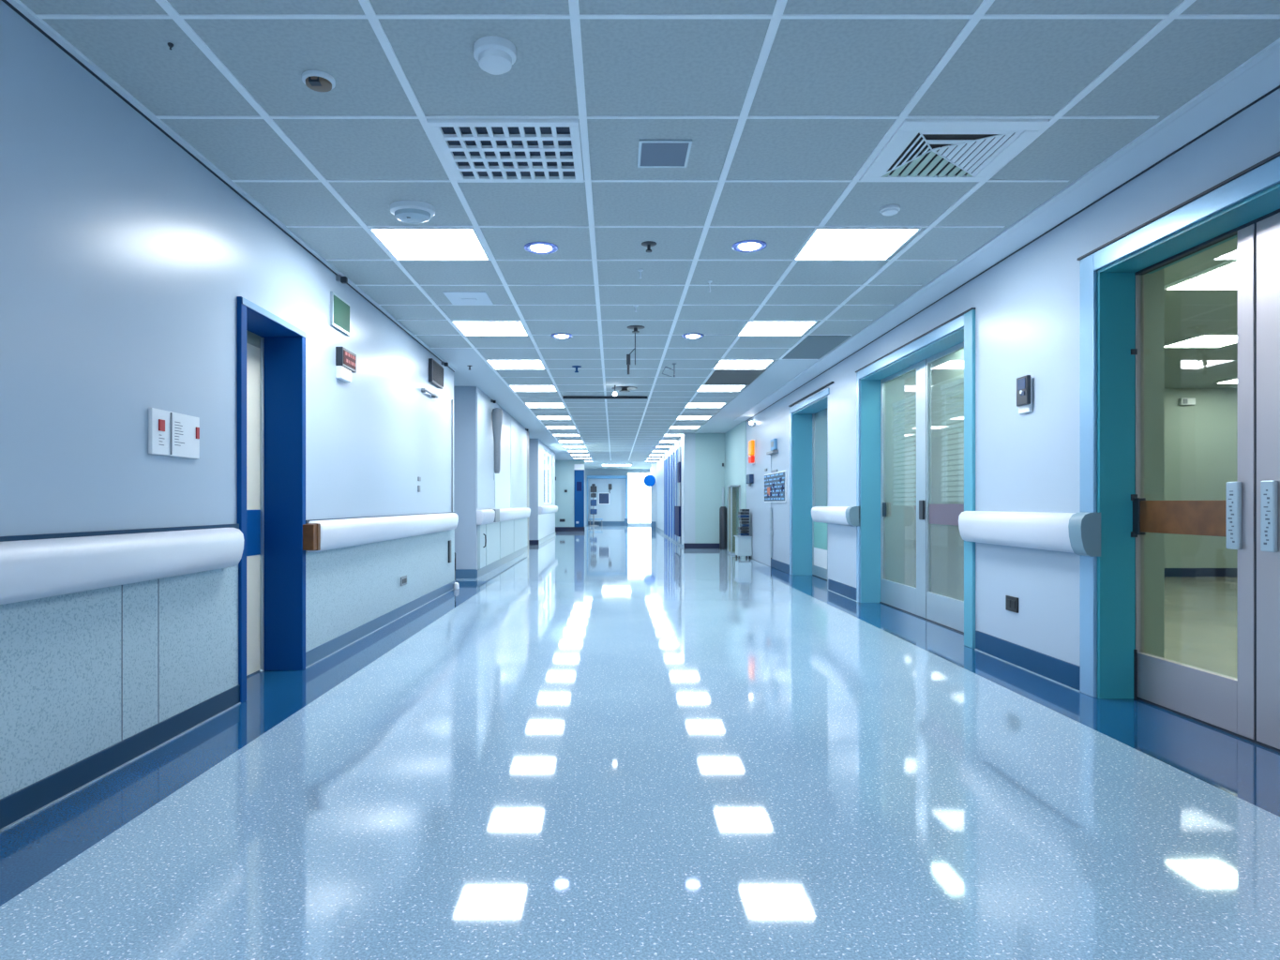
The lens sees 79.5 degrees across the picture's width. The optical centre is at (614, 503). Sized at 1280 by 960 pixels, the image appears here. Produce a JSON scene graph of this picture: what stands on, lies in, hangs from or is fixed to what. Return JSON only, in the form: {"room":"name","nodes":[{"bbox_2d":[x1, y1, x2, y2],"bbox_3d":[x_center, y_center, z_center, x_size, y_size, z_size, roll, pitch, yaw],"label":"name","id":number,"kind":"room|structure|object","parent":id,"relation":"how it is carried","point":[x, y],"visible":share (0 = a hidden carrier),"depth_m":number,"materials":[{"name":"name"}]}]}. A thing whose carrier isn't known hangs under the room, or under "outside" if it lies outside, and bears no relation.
{"room":"hospital interior","nodes":[
{"label":"hospital interior","id":0,"kind":"room"},
{"bbox_2d":[0,0,454,799],"bbox_3d":[-2.266,-0.305,3.250,0.509,2.750,12.900,0,0,0],"label":"wall","id":1,"kind":"structure","parent":0,"point":[126,262],"depth_m":3.28,"materials":[{"name":"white paint"}]},
{"bbox_2d":[0,684,240,828],"bbox_3d":[-2.012,1.020,0.460,0.016,0.100,7.320,0,0,0],"label":"baseboard","id":2,"kind":"structure","parent":1,"relation":"attached to","point":[25,801],"depth_m":3.03,"materials":[{"name":"blue plastic"}]},
{"bbox_2d":[0,527,243,604],"bbox_3d":[-1.965,0.225,0.405,0.110,0.200,7.170,0,0,0],"label":"rail","id":3,"kind":"object","parent":1,"relation":"attached to","point":[38,568],"visible":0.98,"depth_m":2.91,"materials":[{"name":"white plastic"}]},
{"bbox_2d":[148,407,199,458],"bbox_3d":[-2.008,-0.315,3.523,0.024,0.200,0.381,0,0,0],"label":"wall sign","id":4,"kind":"object","parent":1,"relation":"attached to","point":[170,433],"visible":1,"depth_m":3.49,"materials":[{"name":"white paper"}]},
{"bbox_2d":[159,421,184,446],"bbox_3d":[-2.001,-0.316,3.483,0.001,0.115,0.200,0,0,0],"label":"print","id":5,"kind":"object","parent":4,"relation":"attached to","point":[171,433],"depth_m":3.47},
{"bbox_2d":[0,512,455,542],"bbox_3d":[-2.010,0.127,3.250,0.020,0.037,12.900,0,0,0],"label":"trim","id":6,"kind":"structure","parent":1,"relation":"attached to","point":[236,526],"depth_m":3.13,"materials":[{"name":"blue plastic"}]},
{"bbox_2d":[6,0,456,371],"bbox_3d":[-2.002,-1.678,3.250,0.035,0.024,12.900,0,0,0],"label":"trim","id":7,"kind":"structure","parent":1,"relation":"attached to","point":[21,7],"depth_m":3.46,"materials":[{"name":"white paint"}]},
{"bbox_2d":[236,296,306,703],"bbox_3d":[-2.150,-0.020,4.548,0.320,2.180,0.865,0,0,0],"label":"door","id":8,"kind":"structure","parent":1,"relation":"in","point":[271,351],"depth_m":4.92,"materials":[{"name":"blue paint"}]},
{"bbox_2d":[330,291,350,336],"bbox_3d":[-2.009,-1.388,5.649,0.023,0.241,0.366,0,0,0],"label":"wall sign","id":9,"kind":"object","parent":1,"relation":"attached to","point":[339,308],"visible":1,"depth_m":5.61,"materials":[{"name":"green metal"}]},
{"bbox_2d":[335,346,356,382],"bbox_3d":[-1.993,-1.023,5.725,0.054,0.230,0.297,0,0,0],"label":"wall sign","id":10,"kind":"object","parent":1,"relation":"attached to","point":[345,359],"visible":1,"depth_m":5.63,"materials":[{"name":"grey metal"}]},
{"bbox_2d":[345,351,355,366],"bbox_3d":[-1.966,-1.075,5.733,0.002,0.074,0.222,0,0,0],"label":"print","id":11,"kind":"object","parent":10,"relation":"attached to","point":[350,357],"depth_m":5.73,"materials":[{"name":"red"}]},
{"bbox_2d":[302,512,458,552],"bbox_3d":[-1.965,0.217,7.188,0.110,0.205,4.525,0,0,0],"label":"rail","id":12,"kind":"object","parent":1,"relation":"attached to","point":[318,535],"visible":0.99,"depth_m":6.01,"materials":[{"name":"white plastic"}]},
{"bbox_2d":[428,358,443,389],"bbox_3d":[-1.994,-1.453,8.636,0.052,0.253,0.540,0,0,0],"label":"air vent","id":13,"kind":"object","parent":1,"relation":"in","point":[435,369],"visible":1,"depth_m":8.52,"materials":[{"name":"grey metal"}]},
{"bbox_2d":[451,399,452,511],"bbox_3d":[-2.013,-0.590,9.565,0.014,1.400,0.030,0,0,0],"label":"trim","id":14,"kind":"structure","parent":1,"relation":"attached to","point":[452,399],"depth_m":9.55,"materials":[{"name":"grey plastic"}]},
{"bbox_2d":[453,386,527,570],"bbox_3d":[-2.295,-0.305,14.135,0.650,2.750,6.330,0,0,0],"label":"wall","id":15,"kind":"structure","parent":0,"point":[465,508],"depth_m":10.97,"materials":[{"name":"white paint"}]},
{"bbox_2d":[477,524,486,569],"bbox_3d":[-1.927,0.625,11.331,0.084,0.630,0.522,0,0,0],"label":"lower cabinet","id":16,"kind":"object","parent":15,"relation":"attached to","point":[481,529],"visible":0.92,"depth_m":11.18,"materials":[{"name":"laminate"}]},
{"bbox_2d":[476,392,495,508],"bbox_3d":[-1.964,-0.760,11.805,0.012,1.660,1.590,0,0,0],"label":"wall panel","id":17,"kind":"object","parent":15,"relation":"attached to","point":[485,445],"visible":0.97,"depth_m":11.68,"materials":[{"name":"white paint"}]},
{"bbox_2d":[491,407,502,480],"bbox_3d":[-1.867,-0.950,12.360,0.183,1.140,0.400,0,0,0],"label":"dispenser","id":18,"kind":"object","parent":17,"relation":"attached to","point":[497,414],"visible":1,"depth_m":12.20,"materials":[{"name":"grey plastic"}]},
{"bbox_2d":[485,522,499,565],"bbox_3d":[-1.950,0.625,12.319,0.040,0.630,1.356,0,0,0],"label":"lower cabinet","id":19,"kind":"object","parent":15,"relation":"attached to","point":[492,530],"visible":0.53,"depth_m":12.22,"materials":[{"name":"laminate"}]},
{"bbox_2d":[494,406,511,508],"bbox_3d":[-1.964,-0.760,13.587,0.012,1.660,1.893,0,0,0],"label":"wall panel","id":20,"kind":"object","parent":15,"relation":"attached to","point":[503,480],"visible":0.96,"depth_m":13.78,"materials":[{"name":"glass"}]},
{"bbox_2d":[476,507,530,525],"bbox_3d":[-1.910,0.198,14.075,0.120,0.225,6.150,0,0,0],"label":"rail","id":21,"kind":"object","parent":15,"relation":"attached to","point":[483,516],"visible":1,"depth_m":12.60,"materials":[{"name":"white plastic"}]},
{"bbox_2d":[511,420,527,507],"bbox_3d":[-1.964,-0.760,15.877,0.012,1.660,2.607,0,0,0],"label":"wall panel","id":22,"kind":"object","parent":15,"relation":"attached to","point":[519,436],"visible":1,"depth_m":15.82,"materials":[{"name":"glass"}]},
{"bbox_2d":[513,517,527,552],"bbox_3d":[-1.950,0.625,15.980,0.040,0.630,2.280,0,0,0],"label":"lower cabinet","id":23,"kind":"object","parent":15,"relation":"attached to","point":[520,525],"visible":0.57,"depth_m":15.90,"materials":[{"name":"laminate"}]},
{"bbox_2d":[528,438,555,540],"bbox_3d":[-2.295,-0.305,19.650,0.650,2.750,19.900,0,0,0],"label":"wall","id":24,"kind":"structure","parent":0,"point":[540,526],"depth_m":20.07,"materials":[{"name":"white paint"}]},
{"bbox_2d":[305,532,555,666],"bbox_3d":[-2.237,1.005,15.290,0.565,0.130,20.620,0,0,0],"label":"baseboard","id":25,"kind":"structure","parent":24,"relation":"attached to","point":[315,655],"depth_m":7.13,"materials":[{"name":"blue metal"}]},
{"bbox_2d":[0,588,1079,832],"bbox_3d":[0.320,1.067,3.250,4.648,0.006,12.900,0,0,0],"label":"trim","id":26,"kind":"structure","parent":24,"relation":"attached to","point":[198,725],"depth_m":3.54,"materials":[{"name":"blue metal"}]},
{"bbox_2d":[543,450,551,504],"bbox_3d":[-2.020,-0.755,23.000,0.060,1.550,2.800,0,0,0],"label":"window","id":27,"kind":"structure","parent":24,"relation":"in","point":[547,457],"depth_m":22.97,"materials":[{"name":"white glass"}]},
{"bbox_2d":[538,505,557,514],"bbox_3d":[-1.915,0.180,22.725,0.110,0.220,5.550,0,0,0],"label":"rail","id":28,"kind":"object","parent":24,"relation":"attached to","point":[549,509],"visible":1,"depth_m":21.64,"materials":[{"name":"white plastic"}]},
{"bbox_2d":[555,459,584,527],"bbox_3d":[-4.075,-0.305,29.700,5.850,2.750,0.200,0,0,0],"label":"wall","id":29,"kind":"structure","parent":0,"point":[564,472],"depth_m":29.60,"materials":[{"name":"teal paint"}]},
{"bbox_2d":[555,527,584,531],"bbox_3d":[-1.820,0.990,29.593,1.360,0.160,0.015,0,0,0],"label":"baseboard","id":30,"kind":"structure","parent":29,"relation":"attached to","point":[557,529],"depth_m":29.58,"materials":[{"name":"blue"}]},
{"bbox_2d":[573,464,584,527],"bbox_3d":[-1.345,-0.300,29.550,0.370,2.420,0.100,0,0,0],"label":"door","id":31,"kind":"structure","parent":29,"relation":"in","point":[579,469],"depth_m":29.54,"materials":[{"name":"blue"}]},
{"bbox_2d":[584,468,650,525],"bbox_3d":[0.000,-0.305,33.750,14.400,2.750,7.900,0,0,0],"label":"wall","id":32,"kind":"structure","parent":0,"point":[615,511],"depth_m":37.50,"materials":[{"name":"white paint"}]},
{"bbox_2d":[598,492,609,504],"bbox_3d":[-0.500,-0.240,37.470,0.560,0.580,0.060,0,0,0],"label":"framed picture","id":33,"kind":"object","parent":32,"relation":"attached to","point":[603,497],"visible":1,"depth_m":37.44,"materials":[{"name":"white plastic"}]},
{"bbox_2d":[587,475,627,526],"bbox_3d":[-0.345,-0.140,37.325,1.970,2.420,0.350,0,0,0],"label":"trim","id":34,"kind":"structure","parent":32,"relation":"attached to","point":[588,476],"depth_m":37.15,"materials":[{"name":"blue"}]},
{"bbox_2d":[587,518,628,526],"bbox_3d":[-0.305,0.900,37.315,1.930,0.340,0.370,0,0,0],"label":"baseboard","id":35,"kind":"structure","parent":32,"relation":"attached to","point":[625,522],"depth_m":37.48,"materials":[{"name":"blue metal"}]},
{"bbox_2d":[0,525,1279,959],"bbox_3d":[2.425,1.070,17.850,15.431,0.001,41.865,0,0,-8],"label":"floor","id":36,"kind":"structure","parent":0,"point":[608,742],"depth_m":2.74,"materials":[{"name":"blue plastic"}]},
{"bbox_2d":[527,431,528,550],"bbox_3d":[-2.000,-0.300,17.610,0.040,2.740,0.580,0,0,0],"label":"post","id":37,"kind":"object","parent":36,"relation":"on","point":[527,431],"visible":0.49,"depth_m":17.75,"materials":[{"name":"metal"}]},
{"bbox_2d":[588,483,599,526],"bbox_3d":[-0.980,0.070,36.600,0.500,2.000,0.500,0,0,0],"label":"stand","id":38,"kind":"object","parent":36,"relation":"on","point":[593,511],"visible":0.99,"depth_m":36.50,"materials":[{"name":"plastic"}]},
{"bbox_2d":[719,487,727,549],"bbox_3d":[2.540,0.345,17.900,0.180,1.450,0.180,0,0,0],"label":"cylinder","id":39,"kind":"object","parent":36,"relation":"on","point":[723,510],"visible":1,"depth_m":17.83,"materials":[{"name":"grey metal"}]},
{"bbox_2d":[727,485,740,555],"bbox_3d":[2.530,0.345,16.250,0.200,1.450,0.500,0,0,0],"label":"door","id":40,"kind":"structure","parent":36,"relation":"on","point":[731,489],"depth_m":16.44,"materials":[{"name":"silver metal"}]},
{"bbox_2d":[733,503,752,558],"bbox_3d":[2.500,0.537,14.950,0.280,1.065,0.460,0,0,0],"label":"trolley","id":41,"kind":"object","parent":36,"relation":"on","point":[743,540],"visible":1,"depth_m":14.79,"materials":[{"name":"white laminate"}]},
{"bbox_2d":[19,0,1279,468],"bbox_3d":[2.000,-1.727,17.200,18.000,0.106,41.000,0,0,0],"label":"ceiling","id":42,"kind":"structure","parent":0,"point":[784,106],"depth_m":3.55,"materials":[{"name":"tile"}]},
{"bbox_2d":[301,70,335,91],"bbox_3d":[-1.168,-1.663,3.041,0.124,0.039,0.124,0,0,0],"label":"smoke detector","id":43,"kind":"object","parent":42,"relation":"attached to","point":[318,81],"visible":1,"depth_m":3.01,"materials":[{"name":"white plastic"}]},
{"bbox_2d":[390,200,435,224],"bbox_3d":[-1.143,-1.643,4.359,0.250,0.079,0.200,0,0,0],"label":"smoke detector","id":44,"kind":"object","parent":42,"relation":"attached to","point":[414,212],"visible":1,"depth_m":4.30,"materials":[{"name":"white plastic"}]},
{"bbox_2d":[368,227,490,260],"bbox_3d":[-1.173,-1.679,4.975,0.644,0.022,0.610,0,0,0],"label":"recessed light","id":45,"kind":"object","parent":42,"relation":"in","point":[403,244],"visible":0.97,"depth_m":4.94,"materials":[{"name":"white plastic"}]},
{"bbox_2d":[442,291,493,305],"bbox_3d":[-1.190,-1.675,6.300,0.340,0.010,0.400,0,0,0],"label":"access panel","id":46,"kind":"object","parent":42,"relation":"attached to","point":[457,298],"visible":1,"depth_m":6.29,"materials":[{"name":"white paint"}]},
{"bbox_2d":[451,320,528,335],"bbox_3d":[-1.173,-1.679,7.355,0.644,0.022,0.610,0,0,0],"label":"recessed light","id":47,"kind":"object","parent":42,"relation":"in","point":[466,327],"visible":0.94,"depth_m":7.31,"materials":[{"name":"white"}]},
{"bbox_2d":[473,35,516,75],"bbox_3d":[-0.440,-1.643,2.840,0.156,0.077,0.156,0,0,0],"label":"smoke detector","id":48,"kind":"object","parent":42,"relation":"attached to","point":[495,55],"visible":1,"depth_m":2.80,"materials":[{"name":"white plastic"}]},
{"bbox_2d":[427,119,584,182],"bbox_3d":[-0.485,-1.673,3.670,0.659,0.023,0.630,0,0,0],"label":"ceiling vent","id":49,"kind":"object","parent":42,"relation":"in","point":[474,150],"visible":1,"depth_m":3.61,"materials":[{"name":"white metal"}]},
{"bbox_2d":[485,360,545,369],"bbox_3d":[-1.173,-1.679,9.255,0.644,0.022,0.610,0,0,0],"label":"recessed light","id":50,"kind":"object","parent":42,"relation":"in","point":[495,364],"visible":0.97,"depth_m":9.23,"materials":[{"name":"white"}]},
{"bbox_2d":[509,385,557,391],"bbox_3d":[-1.173,-1.679,11.175,0.644,0.022,0.610,0,0,0],"label":"recessed light","id":51,"kind":"object","parent":42,"relation":"in","point":[516,388],"visible":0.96,"depth_m":11.19,"materials":[{"name":"white"}]},
{"bbox_2d":[524,241,557,254],"bbox_3d":[-0.480,-1.671,5.046,0.224,0.018,0.224,0,0,0],"label":"recessed light","id":52,"kind":"object","parent":42,"relation":"in","point":[536,248],"visible":1,"depth_m":5.02,"materials":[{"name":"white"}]},
{"bbox_2d":[525,403,565,407],"bbox_3d":[-1.173,-1.679,13.095,0.644,0.022,0.610,0,0,0],"label":"recessed light","id":53,"kind":"object","parent":42,"relation":"in","point":[529,405],"visible":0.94,"depth_m":13.12,"materials":[{"name":"white"}]},
{"bbox_2d":[536,416,571,420],"bbox_3d":[-1.173,-1.679,15.015,0.644,0.022,0.610,0,0,0],"label":"recessed light","id":54,"kind":"object","parent":42,"relation":"in","point":[538,417],"visible":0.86,"depth_m":14.98,"materials":[{"name":"white"}]},
{"bbox_2d":[544,425,576,429],"bbox_3d":[-1.173,-1.679,16.935,0.644,0.022,0.610,0,0,0],"label":"recessed light","id":55,"kind":"object","parent":42,"relation":"in","point":[547,427],"visible":0.91,"depth_m":16.82,"materials":[{"name":"white"}]},
{"bbox_2d":[550,332,572,339],"bbox_3d":[-0.526,-1.671,7.696,0.224,0.018,0.224,0,0,0],"label":"recessed light","id":56,"kind":"object","parent":42,"relation":"in","point":[562,336],"visible":1,"depth_m":7.66,"materials":[{"name":"white"}]},
{"bbox_2d":[562,396,647,399],"bbox_3d":[-0.140,-1.655,12.015,1.320,0.039,0.030,0,0,0],"label":"ceiling track","id":57,"kind":"object","parent":42,"relation":"attached to","point":[564,398],"visible":1,"depth_m":12.00,"materials":[{"name":"grey metal"}]},
{"bbox_2d":[611,385,637,396],"bbox_3d":[0.150,-1.601,11.127,0.380,0.162,0.525,0,0,0],"label":"pendant lamp","id":58,"kind":"object","parent":42,"relation":"hanging from","point":[622,388],"visible":1,"depth_m":11.12,"materials":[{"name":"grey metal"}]},
{"bbox_2d":[626,325,644,375],"bbox_3d":[0.203,-1.456,7.328,0.174,0.452,0.170,0,0,0],"label":"hanging rod","id":59,"kind":"object","parent":42,"relation":"hanging from","point":[635,328],"visible":1,"depth_m":7.32,"materials":[{"name":"grey metal"}]},
{"bbox_2d":[641,240,656,252],"bbox_3d":[0.224,-1.656,4.973,0.100,0.052,0.100,0,0,0],"label":"sprinkler","id":60,"kind":"object","parent":42,"relation":"attached to","point":[648,244],"visible":1,"depth_m":4.96,"materials":[{"name":"grey metal"}]},
{"bbox_2d":[637,139,692,167],"bbox_3d":[0.237,-1.677,3.690,0.245,0.011,0.280,0,0,0],"label":"ceiling panel","id":61,"kind":"object","parent":42,"relation":"attached to","point":[652,153],"visible":1,"depth_m":3.68,"materials":[{"name":"silver metal"}]},
{"bbox_2d":[668,425,700,429],"bbox_3d":[1.546,-1.679,16.935,0.644,0.022,0.610,0,0,0],"label":"recessed light","id":62,"kind":"object","parent":42,"relation":"in","point":[670,427],"visible":0.97,"depth_m":16.85,"materials":[{"name":"white"}]},
{"bbox_2d":[681,332,704,339],"bbox_3d":[0.788,-1.671,7.696,0.224,0.018,0.224,0,0,0],"label":"recessed light","id":63,"kind":"object","parent":42,"relation":"in","point":[692,336],"visible":1,"depth_m":7.66,"materials":[{"name":"white"}]},
{"bbox_2d":[676,416,711,420],"bbox_3d":[1.546,-1.679,15.015,0.644,0.022,0.610,0,0,0],"label":"recessed light","id":64,"kind":"object","parent":42,"relation":"in","point":[678,417],"visible":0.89,"depth_m":14.98,"materials":[{"name":"white"}]},
{"bbox_2d":[684,403,725,407],"bbox_3d":[1.546,-1.679,13.095,0.644,0.022,0.610,0,0,0],"label":"recessed light","id":65,"kind":"object","parent":42,"relation":"in","point":[688,405],"visible":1,"depth_m":13.12,"materials":[{"name":"white"}]},
{"bbox_2d":[695,385,746,391],"bbox_3d":[1.546,-1.679,11.175,0.644,0.022,0.610,0,0,0],"label":"recessed light","id":66,"kind":"object","parent":42,"relation":"in","point":[702,388],"visible":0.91,"depth_m":11.19,"materials":[{"name":"white"}]},
{"bbox_2d":[705,369,766,384],"bbox_3d":[1.585,-1.676,10.220,0.630,0.006,1.240,0,0,0],"label":"tile","id":67,"kind":"structure","parent":42,"relation":"attached to","point":[719,376],"depth_m":10.12,"materials":[{"name":"grey tile"}]},
{"bbox_2d":[712,360,774,369],"bbox_3d":[1.546,-1.679,9.255,0.644,0.022,0.610,0,0,0],"label":"recessed light","id":68,"kind":"object","parent":42,"relation":"in","point":[721,364],"visible":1,"depth_m":9.23,"materials":[{"name":"white"}]},
{"bbox_2d":[732,240,767,252],"bbox_3d":[0.880,-1.671,5.009,0.224,0.018,0.224,0,0,0],"label":"recessed light","id":69,"kind":"object","parent":42,"relation":"in","point":[745,246],"visible":1,"depth_m":4.98,"materials":[{"name":"white"}]},
{"bbox_2d":[737,320,817,335],"bbox_3d":[1.546,-1.679,7.355,0.644,0.022,0.610,0,0,0],"label":"recessed light","id":70,"kind":"object","parent":42,"relation":"in","point":[751,327],"visible":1,"depth_m":7.31,"materials":[{"name":"white"}]},
{"bbox_2d":[782,335,850,359],"bbox_3d":[2.155,-1.676,8.300,0.430,0.006,1.200,0,0,0],"label":"tile","id":71,"kind":"structure","parent":42,"relation":"attached to","point":[812,347],"depth_m":8.24,"materials":[{"name":"grey tile"}]},
{"bbox_2d":[792,227,921,260],"bbox_3d":[1.546,-1.679,4.975,0.644,0.022,0.610,0,0,0],"label":"recessed light","id":72,"kind":"object","parent":42,"relation":"in","point":[823,244],"visible":1,"depth_m":4.94,"materials":[{"name":"white plastic"}]},
{"bbox_2d":[879,204,900,215],"bbox_3d":[1.568,-1.663,4.373,0.110,0.037,0.110,0,0,0],"label":"smoke detector","id":73,"kind":"object","parent":42,"relation":"attached to","point":[890,209],"visible":1,"depth_m":4.34,"materials":[{"name":"white plastic"}]},
{"bbox_2d":[859,119,1048,180],"bbox_3d":[1.585,-1.673,3.670,0.630,0.019,0.620,0,0,0],"label":"ceiling vent","id":74,"kind":"object","parent":42,"relation":"in","point":[919,149],"visible":1,"depth_m":3.62,"materials":[{"name":"white metal"}]},
{"bbox_2d":[1164,256,1237,289],"bbox_3d":[4.740,-1.667,5.425,0.980,0.026,1.110,0,0,0],"label":"recessed light","id":75,"kind":"object","parent":42,"relation":"in","point":[1224,276],"visible":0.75,"depth_m":5.70,"materials":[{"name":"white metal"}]},
{"bbox_2d":[1164,332,1237,347],"bbox_3d":[6.115,-1.667,7.885,0.630,0.026,0.590,0,0,0],"label":"recessed light","id":76,"kind":"object","parent":42,"relation":"in","point":[1204,339],"visible":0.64,"depth_m":7.86,"materials":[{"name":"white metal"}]},
{"bbox_2d":[650,421,746,557],"bbox_3d":[2.228,-0.305,23.403,1.464,2.750,15.806,0,0,0],"label":"wall","id":77,"kind":"structure","parent":0,"point":[712,450],"depth_m":18.30,"materials":[{"name":"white paint"}]},
{"bbox_2d":[643,467,655,486],"bbox_3d":[1.420,-1.050,30.930,0.480,0.760,0.140,0,0,0],"label":"sign","id":78,"kind":"object","parent":77,"relation":"attached to","point":[649,480],"visible":1,"depth_m":30.86,"materials":[{"name":"blue"}]},
{"bbox_2d":[662,442,683,547],"bbox_3d":[1.670,-0.205,22.460,0.140,2.550,7.680,0,0,0],"label":"wall panel","id":79,"kind":"object","parent":77,"relation":"attached to","point":[673,463],"depth_m":21.04,"materials":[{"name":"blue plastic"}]},
{"bbox_2d":[683,543,719,548],"bbox_3d":[2.150,1.010,18.293,0.980,0.120,0.015,0,0,0],"label":"baseboard","id":80,"kind":"structure","parent":77,"relation":"attached to","point":[685,546],"depth_m":18.28,"materials":[{"name":"blue"}]},
{"bbox_2d":[746,88,1279,665],"bbox_3d":[2.810,-0.305,6.150,0.300,2.750,18.700,0,0,0],"label":"wall","id":81,"kind":"structure","parent":0,"point":[1026,305],"depth_m":4.94,"materials":[{"name":"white paint"}]},
{"bbox_2d":[1,0,1279,421],"bbox_3d":[0.320,-1.663,6.150,4.680,0.008,18.700,0,0,0],"label":"trim","id":82,"kind":"structure","parent":81,"relation":"attached to","point":[9,5],"depth_m":3.81,"materials":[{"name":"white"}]},
{"bbox_2d":[748,438,755,464],"bbox_3d":[2.615,-0.980,14.600,0.090,0.460,0.360,0,0,0],"label":"lamp","id":83,"kind":"object","parent":81,"relation":"attached to","point":[752,444],"visible":1,"depth_m":14.46,"materials":[{"name":"orange"}]},
{"bbox_2d":[752,442,771,566],"bbox_3d":[2.653,0.020,13.860,0.014,2.100,1.780,0,0,0],"label":"door","id":84,"kind":"structure","parent":81,"relation":"in","point":[760,510],"depth_m":13.88,"materials":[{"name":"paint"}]},
{"bbox_2d":[768,507,773,557],"bbox_3d":[2.635,0.490,12.900,0.050,0.840,0.100,0,0,0],"label":"conduit","id":85,"kind":"object","parent":81,"relation":"attached to","point":[771,533],"visible":1,"depth_m":12.89,"materials":[{"name":"silver metal"}]},
{"bbox_2d":[766,438,778,454],"bbox_3d":[2.615,-0.940,12.725,0.090,0.240,0.550,0,0,0],"label":"wall box","id":86,"kind":"object","parent":81,"relation":"attached to","point":[774,443],"visible":1,"depth_m":12.56,"materials":[{"name":"blue"}]},
{"bbox_2d":[764,468,786,502],"bbox_3d":[2.645,-0.308,12.701,0.030,0.586,1.694,0,0,0],"label":"notice board","id":87,"kind":"object","parent":81,"relation":"attached to","point":[775,482],"visible":1,"depth_m":12.54,"materials":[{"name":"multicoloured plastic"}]},
{"bbox_2d":[767,478,783,497],"bbox_3d":[2.635,-0.253,12.600,0.004,0.306,1.274,0,0,0],"label":"picture","id":88,"kind":"object","parent":87,"relation":"attached to","point":[775,486],"depth_m":12.56,"materials":[{"name":"multicoloured"}]},
{"bbox_2d":[788,381,834,589],"bbox_3d":[2.815,-0.203,10.450,0.370,2.545,2.300,0,0,0],"label":"door frame","id":89,"kind":"structure","parent":81,"relation":"in","point":[808,540],"depth_m":11.46,"materials":[{"name":"teal paint"}]},
{"bbox_2d":[811,506,860,526],"bbox_3d":[2.598,0.138,9.125,0.125,0.215,1.650,0,0,0],"label":"rail","id":90,"kind":"object","parent":81,"relation":"attached to","point":[835,515],"visible":1,"depth_m":8.79,"materials":[{"name":"white plastic"}]},
{"bbox_2d":[891,394,916,505],"bbox_3d":[2.986,-0.524,7.780,0.038,1.092,0.880,0,0,0],"label":"slat blind","id":91,"kind":"object","parent":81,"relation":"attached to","point":[910,400],"visible":0.56,"depth_m":7.89,"materials":[{"name":"white"}]},
{"bbox_2d":[855,307,975,648],"bbox_3d":[2.800,-0.186,7.030,0.340,2.512,2.740,0,0,0],"label":"door","id":92,"kind":"structure","parent":81,"relation":"in","point":[956,334],"depth_m":7.21,"materials":[{"name":"teal paint"}]},
{"bbox_2d":[914,440,916,587],"bbox_3d":[3.160,0.210,8.020,0.258,1.720,0.258,0,0,-32],"label":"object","id":93,"kind":"object","parent":92,"relation":"attached to","point":[914,441],"visible":0.09,"depth_m":8.02,"materials":[{"name":"metal"}]},
{"bbox_2d":[770,558,1079,690],"bbox_3d":[2.652,1.000,8.655,0.016,0.140,8.590,0,0,0],"label":"baseboard","id":94,"kind":"structure","parent":81,"relation":"attached to","point":[1066,673],"depth_m":5.02,"materials":[{"name":"blue plastic"}]},
{"bbox_2d":[733,37,1279,421],"bbox_3d":[2.530,-1.679,6.150,0.260,0.022,18.700,0,0,0],"label":"trim","id":95,"kind":"structure","parent":81,"relation":"attached to","point":[1257,76],"depth_m":4.03,"materials":[{"name":"white paint"}]},
{"bbox_2d":[1005,595,1018,613],"bbox_3d":[2.652,0.670,5.130,0.015,0.100,0.150,0,0,0],"label":"wall outlet","id":96,"kind":"object","parent":81,"relation":"attached to","point":[1011,602],"visible":1,"depth_m":5.12,"materials":[{"name":"black plastic"}]},
{"bbox_2d":[1016,375,1032,413],"bbox_3d":[2.634,-0.700,4.947,0.052,0.230,0.157,0,0,0],"label":"card reader","id":97,"kind":"object","parent":81,"relation":"attached to","point":[1024,384],"visible":1,"depth_m":4.91,"materials":[{"name":"grey plastic"}]},
{"bbox_2d":[958,511,1100,557],"bbox_3d":[2.604,0.170,4.960,0.112,0.240,1.520,0,0,0],"label":"rail","id":98,"kind":"object","parent":81,"relation":"attached to","point":[1079,534],"visible":1,"depth_m":4.66,"materials":[{"name":"white plastic"}]},
{"bbox_2d":[1077,150,1279,752],"bbox_3d":[2.795,-0.161,2.935,0.330,2.462,2.870,0,0,0],"label":"door","id":99,"kind":"structure","parent":81,"relation":"in","point":[1114,663],"depth_m":3.80,"materials":[{"name":"teal paint"}]},
{"bbox_2d":[815,268,1237,658],"bbox_3d":[6.930,-0.305,6.250,8.140,2.750,11.500,0,0,0],"label":"door glass","id":100,"kind":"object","parent":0,"point":[1191,451],"depth_m":8.90,"materials":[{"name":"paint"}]},
{"bbox_2d":[940,377,963,501],"bbox_3d":[2.986,-0.544,6.450,0.038,1.052,1.100,0,0,0],"label":"slat blind","id":101,"kind":"object","parent":100,"relation":"attached to","point":[959,382],"visible":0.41,"depth_m":6.76,"materials":[{"name":"white"}]},
{"bbox_2d":[1178,397,1195,405],"bbox_3d":[8.325,-1.480,11.165,0.210,0.100,0.070,0,0,0],"label":"emergency light","id":102,"kind":"object","parent":100,"relation":"attached to","point":[1183,400],"visible":1,"depth_m":11.14,"materials":[{"name":"white plastic"}]},
{"bbox_2d":[1164,568,1237,576],"bbox_3d":[7.310,1.005,8.250,7.180,0.130,5.900,0,0,0],"label":"baseboard","id":103,"kind":"structure","parent":100,"relation":"attached to","point":[1168,572],"depth_m":11.18,"materials":[{"name":"blue"}]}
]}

